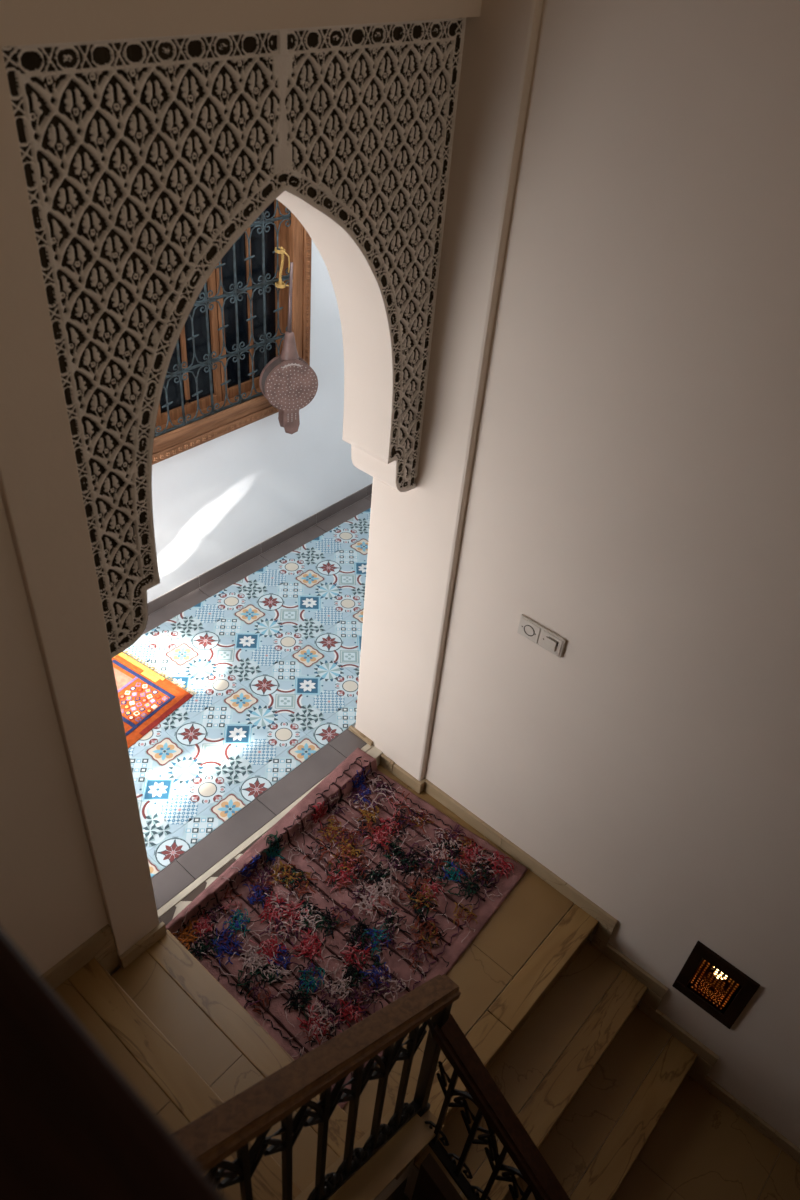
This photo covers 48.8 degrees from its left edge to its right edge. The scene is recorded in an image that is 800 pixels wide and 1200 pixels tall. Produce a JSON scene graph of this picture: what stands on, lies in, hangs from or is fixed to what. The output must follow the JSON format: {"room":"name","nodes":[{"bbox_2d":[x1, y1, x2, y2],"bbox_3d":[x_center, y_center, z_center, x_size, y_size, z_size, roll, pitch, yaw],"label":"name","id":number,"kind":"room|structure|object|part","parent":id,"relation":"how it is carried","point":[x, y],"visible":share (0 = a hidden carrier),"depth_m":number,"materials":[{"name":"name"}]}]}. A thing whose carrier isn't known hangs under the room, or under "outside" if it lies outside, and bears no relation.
{"room":"stairwell","nodes":[
{"label":"stairwell","id":0,"kind":"room"},
{"bbox_2d":[0,0,481,975],"bbox_3d":[-0.948,-0.068,2.040,0.253,6.200,2.990,32,46,28],"label":"wall","id":1,"kind":"structure","parent":0,"point":[74,863],"depth_m":2.20,"materials":[{"name":"paint"}]},
{"bbox_2d":[41,922,166,989],"bbox_3d":[-1.259,1.403,2.885,0.116,0.420,1.112,32,46,28],"label":"baseboard","id":2,"kind":"structure","parent":1,"relation":"attached to","point":[101,946],"depth_m":2.96,"materials":[{"name":"wood"}]},
{"bbox_2d":[2,17,465,657],"bbox_3d":[-0.310,-0.665,2.298,0.016,1.416,1.271,32,46,28],"label":"panel","id":3,"kind":"object","parent":1,"relation":"attached to","point":[145,160],"visible":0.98,"depth_m":1.96,"materials":[{"name":"paint"}]},
{"bbox_2d":[151,728,382,925],"bbox_3d":[-0.581,0.969,3.772,0.214,0.098,1.270,32,46,28],"label":"threshold","id":4,"kind":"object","parent":1,"relation":"attached to","point":[179,883],"depth_m":3.68,"materials":[{"name":"grey tile"}]},
{"bbox_2d":[123,494,371,877],"bbox_3d":[-0.433,0.181,4.793,1.340,0.180,4.809,32,46,28],"label":"floor","id":5,"kind":"structure","parent":0,"point":[268,649],"depth_m":4.39,"materials":[{"name":"blue tile"}]},
{"bbox_2d":[112,651,195,747],"bbox_3d":[-1.513,0.638,3.965,0.501,0.012,1.177,26,44,22],"label":"rug","id":6,"kind":"object","parent":5,"relation":"on","point":[146,698],"visible":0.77,"depth_m":4.22,"materials":[{"name":"orange fabric"}]},
{"bbox_2d":[53,930,443,1199],"bbox_3d":[-0.809,1.625,2.513,1.184,1.228,1.592,32,46,28],"label":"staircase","id":7,"kind":"structure","parent":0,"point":[185,1044],"depth_m":2.84,"materials":[{"name":"beige wood"}]},
{"bbox_2d":[172,974,460,1199],"bbox_3d":[-0.261,1.261,1.978,0.076,1.750,1.245,32,46,28],"label":"balustrade","id":8,"kind":"object","parent":7,"relation":"on","point":[228,1128],"visible":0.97,"depth_m":1.96,"materials":[{"name":"brown wood"}]},
{"bbox_3d":[0.091,1.374,2.637,0.052,0.789,0.052,32,46,28],"label":"newel post","id":9,"kind":"part","parent":8,"relation":"part of","materials":[{"name":"brown wood"}]},
{"bbox_2d":[147,240,372,602],"bbox_3d":[-0.998,-1.275,4.181,0.300,3.300,4.600,32,46,28],"label":"wall","id":10,"kind":"structure","parent":0,"point":[215,500],"depth_m":4.77,"materials":[{"name":"white paint"}]},
{"bbox_2d":[152,199,311,464],"bbox_3d":[-1.058,-1.280,3.816,0.128,1.445,1.770,32,46,28],"label":"window","id":11,"kind":"structure","parent":10,"relation":"in","point":[296,241],"depth_m":4.26,"materials":[{"name":"brown wood"}]},
{"bbox_3d":[-1.047,-1.325,3.871,0.006,1.075,0.154,32,46,28],"label":"pane","id":12,"kind":"part","parent":11,"relation":"part of","materials":[{"name":"black"}]},
{"bbox_3d":[-0.931,-1.403,3.979,0.006,1.075,0.154,32,46,28],"label":"pane","id":13,"kind":"part","parent":11,"relation":"part of","materials":[{"name":"black"}]},
{"bbox_3d":[-1.085,-0.761,4.220,0.056,0.130,1.766,32,46,28],"label":"frame rail","id":14,"kind":"part","parent":11,"relation":"part of","materials":[{"name":"brown wood"}]},
{"bbox_2d":[154,199,290,437],"bbox_3d":[-1.036,-1.251,3.781,0.014,1.190,1.555,32,46,28],"label":"window grille","id":15,"kind":"object","parent":11,"relation":"attached to","point":[262,221],"visible":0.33,"depth_m":4.13,"materials":[{"name":"metal"}]},
{"bbox_3d":[-1.072,-0.811,4.168,0.008,0.012,1.518,32,46,28],"label":"rail","id":16,"kind":"part","parent":15,"relation":"part of","materials":[{"name":"metal"}]},
{"bbox_3d":[-1.051,-1.016,3.998,0.008,0.012,1.518,32,46,28],"label":"rail","id":17,"kind":"part","parent":15,"relation":"part of","materials":[{"name":"metal"}]},
{"bbox_3d":[-1.028,-1.237,3.812,0.008,0.012,1.518,32,46,28],"label":"rail","id":18,"kind":"part","parent":15,"relation":"part of","materials":[{"name":"metal"}]},
{"bbox_3d":[-1.006,-1.452,3.633,0.008,0.012,1.518,32,46,28],"label":"rail","id":19,"kind":"part","parent":15,"relation":"part of","materials":[{"name":"metal"}]},
{"bbox_2d":[274,247,289,287],"bbox_3d":[-0.552,-1.573,4.170,0.084,0.196,0.049,8,40,3],"label":"handle","id":20,"kind":"object","parent":15,"relation":"attached to","point":[281,251],"visible":0.99,"depth_m":4.16,"materials":[{"name":"gold metal"}]},
{"bbox_2d":[259,262,317,433],"bbox_3d":[-0.550,-1.221,4.345,0.288,0.871,0.095,-10,42,-19],"label":"bellows","id":21,"kind":"object","parent":15,"relation":"hanging from","point":[289,384],"visible":1,"depth_m":4.40,"materials":[{"name":"brown wood"}]},
{"bbox_3d":[-0.780,-1.504,4.119,0.006,1.075,0.158,32,46,28],"label":"pane","id":22,"kind":"part","parent":11,"relation":"part of","materials":[{"name":"black"}]},
{"bbox_3d":[-0.662,-1.583,4.229,0.006,1.075,0.158,32,46,28],"label":"pane","id":23,"kind":"part","parent":11,"relation":"part of","materials":[{"name":"black"}]},
{"bbox_2d":[147,484,371,614],"bbox_3d":[-0.916,-0.227,5.033,0.012,0.086,4.822,32,46,28],"label":"baseboard","id":24,"kind":"structure","parent":10,"relation":"attached to","point":[225,567],"depth_m":5.09,"materials":[{"name":"grey tile"}]},
{"bbox_2d":[355,0,542,780],"bbox_3d":[0.193,-0.827,2.933,0.413,6.000,0.310,32,46,28],"label":"wall pier","id":25,"kind":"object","parent":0,"point":[415,534],"visible":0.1,"depth_m":2.87,"materials":[{"name":"paint"}]},
{"bbox_2d":[349,725,425,793],"bbox_3d":[-0.062,0.730,4.092,0.451,0.098,0.046,32,46,28],"label":"baseboard","id":26,"kind":"object","parent":25,"relation":"attached to","point":[386,762],"visible":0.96,"depth_m":4.05,"materials":[{"name":"wood"}]},
{"bbox_2d":[342,764,598,1179],"bbox_3d":[-0.078,1.357,3.540,1.239,0.160,1.295,32,46,28],"label":"floor","id":27,"kind":"structure","parent":0,"point":[536,930],"depth_m":3.40,"materials":[{"name":"brown wood"}]},
{"bbox_2d":[166,748,527,1108],"bbox_3d":[-0.180,1.184,3.529,1.006,0.102,1.238,32,46,28],"label":"rug","id":28,"kind":"object","parent":27,"relation":"on","point":[364,893],"visible":0.96,"depth_m":3.52,"materials":[{"name":"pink fabric"}]},
{"bbox_3d":[-0.519,1.443,3.197,0.842,0.064,0.014,32,46,28],"label":"ridge cord","id":29,"kind":"part","parent":28,"relation":"part of","materials":[{"name":"fabric"}]},
{"bbox_3d":[-0.469,1.404,3.247,0.839,0.072,0.014,32,46,28],"label":"ridge cord","id":30,"kind":"part","parent":28,"relation":"part of","materials":[{"name":"fabric"}]},
{"bbox_3d":[-0.418,1.365,3.295,0.834,0.078,0.014,31,46,27],"label":"ridge cord","id":31,"kind":"part","parent":28,"relation":"part of","materials":[{"name":"fabric"}]},
{"bbox_3d":[-0.367,1.327,3.344,0.828,0.084,0.014,31,46,27],"label":"ridge cord","id":32,"kind":"part","parent":28,"relation":"part of","materials":[{"name":"fabric"}]},
{"bbox_3d":[-0.317,1.290,3.394,0.825,0.084,0.014,31,46,27],"label":"ridge cord","id":33,"kind":"part","parent":28,"relation":"part of","materials":[{"name":"fabric"}]},
{"bbox_3d":[-0.268,1.251,3.445,0.825,0.085,0.014,31,46,27],"label":"ridge cord","id":34,"kind":"part","parent":28,"relation":"part of","materials":[{"name":"fabric"}]},
{"bbox_3d":[-0.218,1.211,3.495,0.824,0.085,0.015,30,46,27],"label":"ridge cord","id":35,"kind":"part","parent":28,"relation":"part of","materials":[{"name":"fabric"}]},
{"bbox_3d":[-0.170,1.172,3.546,0.826,0.087,0.014,30,46,26],"label":"ridge cord","id":36,"kind":"part","parent":28,"relation":"part of","materials":[{"name":"fabric"}]},
{"bbox_3d":[-0.121,1.134,3.597,0.825,0.084,0.014,30,45,26],"label":"ridge cord","id":37,"kind":"part","parent":28,"relation":"part of","materials":[{"name":"fabric"}]},
{"bbox_3d":[-0.072,1.096,3.648,0.826,0.084,0.016,30,45,26],"label":"ridge cord","id":38,"kind":"part","parent":28,"relation":"part of","materials":[{"name":"fabric"}]},
{"bbox_3d":[-0.024,1.058,3.700,0.827,0.083,0.016,29,45,26],"label":"ridge cord","id":39,"kind":"part","parent":28,"relation":"part of","materials":[{"name":"fabric"}]},
{"bbox_3d":[0.025,1.020,3.752,0.828,0.082,0.014,29,45,26],"label":"ridge cord","id":40,"kind":"part","parent":28,"relation":"part of","materials":[{"name":"fabric"}]},
{"bbox_3d":[0.074,0.982,3.803,0.829,0.082,0.015,29,45,25],"label":"ridge cord","id":41,"kind":"part","parent":28,"relation":"part of","materials":[{"name":"fabric"}]},
{"bbox_3d":[0.122,0.944,3.855,0.830,0.085,0.018,29,45,25],"label":"ridge cord","id":42,"kind":"part","parent":28,"relation":"part of","materials":[{"name":"fabric"}]},
{"bbox_2d":[386,1074,799,1199],"bbox_3d":[0.351,2.756,2.680,3.870,0.110,3.013,32,46,28],"label":"floor","id":43,"kind":"structure","parent":0,"point":[699,1148],"depth_m":3.41,"materials":[{"name":"brown wood"}]},
{"bbox_2d":[404,932,697,1199],"bbox_3d":[0.712,1.951,3.210,0.854,0.560,1.174,32,46,28],"label":"staircase","id":44,"kind":"structure","parent":43,"relation":"on","point":[589,1076],"depth_m":3.33,"materials":[{"name":"beige wood"}]},
{"bbox_2d":[424,1013,569,1199],"bbox_3d":[0.395,1.830,2.634,0.900,1.188,0.082,32,46,28],"label":"balustrade","id":45,"kind":"object","parent":44,"relation":"on","point":[500,1118],"visible":0.95,"depth_m":2.49,"materials":[{"name":"brown wood"}]},
{"bbox_2d":[425,0,799,1147],"bbox_3d":[1.714,0.547,2.261,3.810,7.000,0.220,32,46,28],"label":"wall","id":46,"kind":"structure","parent":0,"point":[634,490],"depth_m":2.59,"materials":[{"name":"paint"}]},
{"bbox_2d":[517,614,565,657],"bbox_3d":[0.492,0.127,3.080,0.186,0.084,0.019,32,46,28],"label":"light switch","id":47,"kind":"object","parent":46,"relation":"attached to","point":[542,636],"visible":1,"depth_m":3.07,"materials":[{"name":"beige plastic"}]},
{"bbox_2d":[424,779,799,1163],"bbox_3d":[1.276,1.775,3.430,3.161,0.576,0.017,32,46,28],"label":"baseboard","id":48,"kind":"structure","parent":46,"relation":"attached to","point":[706,1059],"depth_m":3.59,"materials":[{"name":"wood"}]},
{"bbox_2d":[672,941,759,1028],"bbox_3d":[1.209,1.422,3.330,0.245,0.333,0.110,32,46,28],"label":"wall lamp","id":49,"kind":"object","parent":46,"relation":"attached to","point":[706,978],"visible":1,"depth_m":3.30,"materials":[{"name":"black metal"}]},
{"bbox_3d":[1.176,1.449,3.304,0.156,0.220,0.001,32,46,28],"label":"pierced plate","id":50,"kind":"part","parent":49,"relation":"part of","materials":[{"name":"black metal"}]},
{"bbox_3d":[0.192,1.670,0.354,2.950,0.120,0.900,32,46,28],"label":"floor","id":51,"kind":"structure","parent":0,"visible":0},
{"bbox_2d":[0,928,226,1199],"bbox_3d":[0.483,1.058,0.282,2.920,0.951,0.105,32,46,28],"label":"balustrade","id":52,"kind":"object","parent":51,"relation":"on","point":[73,1126],"visible":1,"depth_m":0.43,"materials":[{"name":"brown wood"}]}
]}

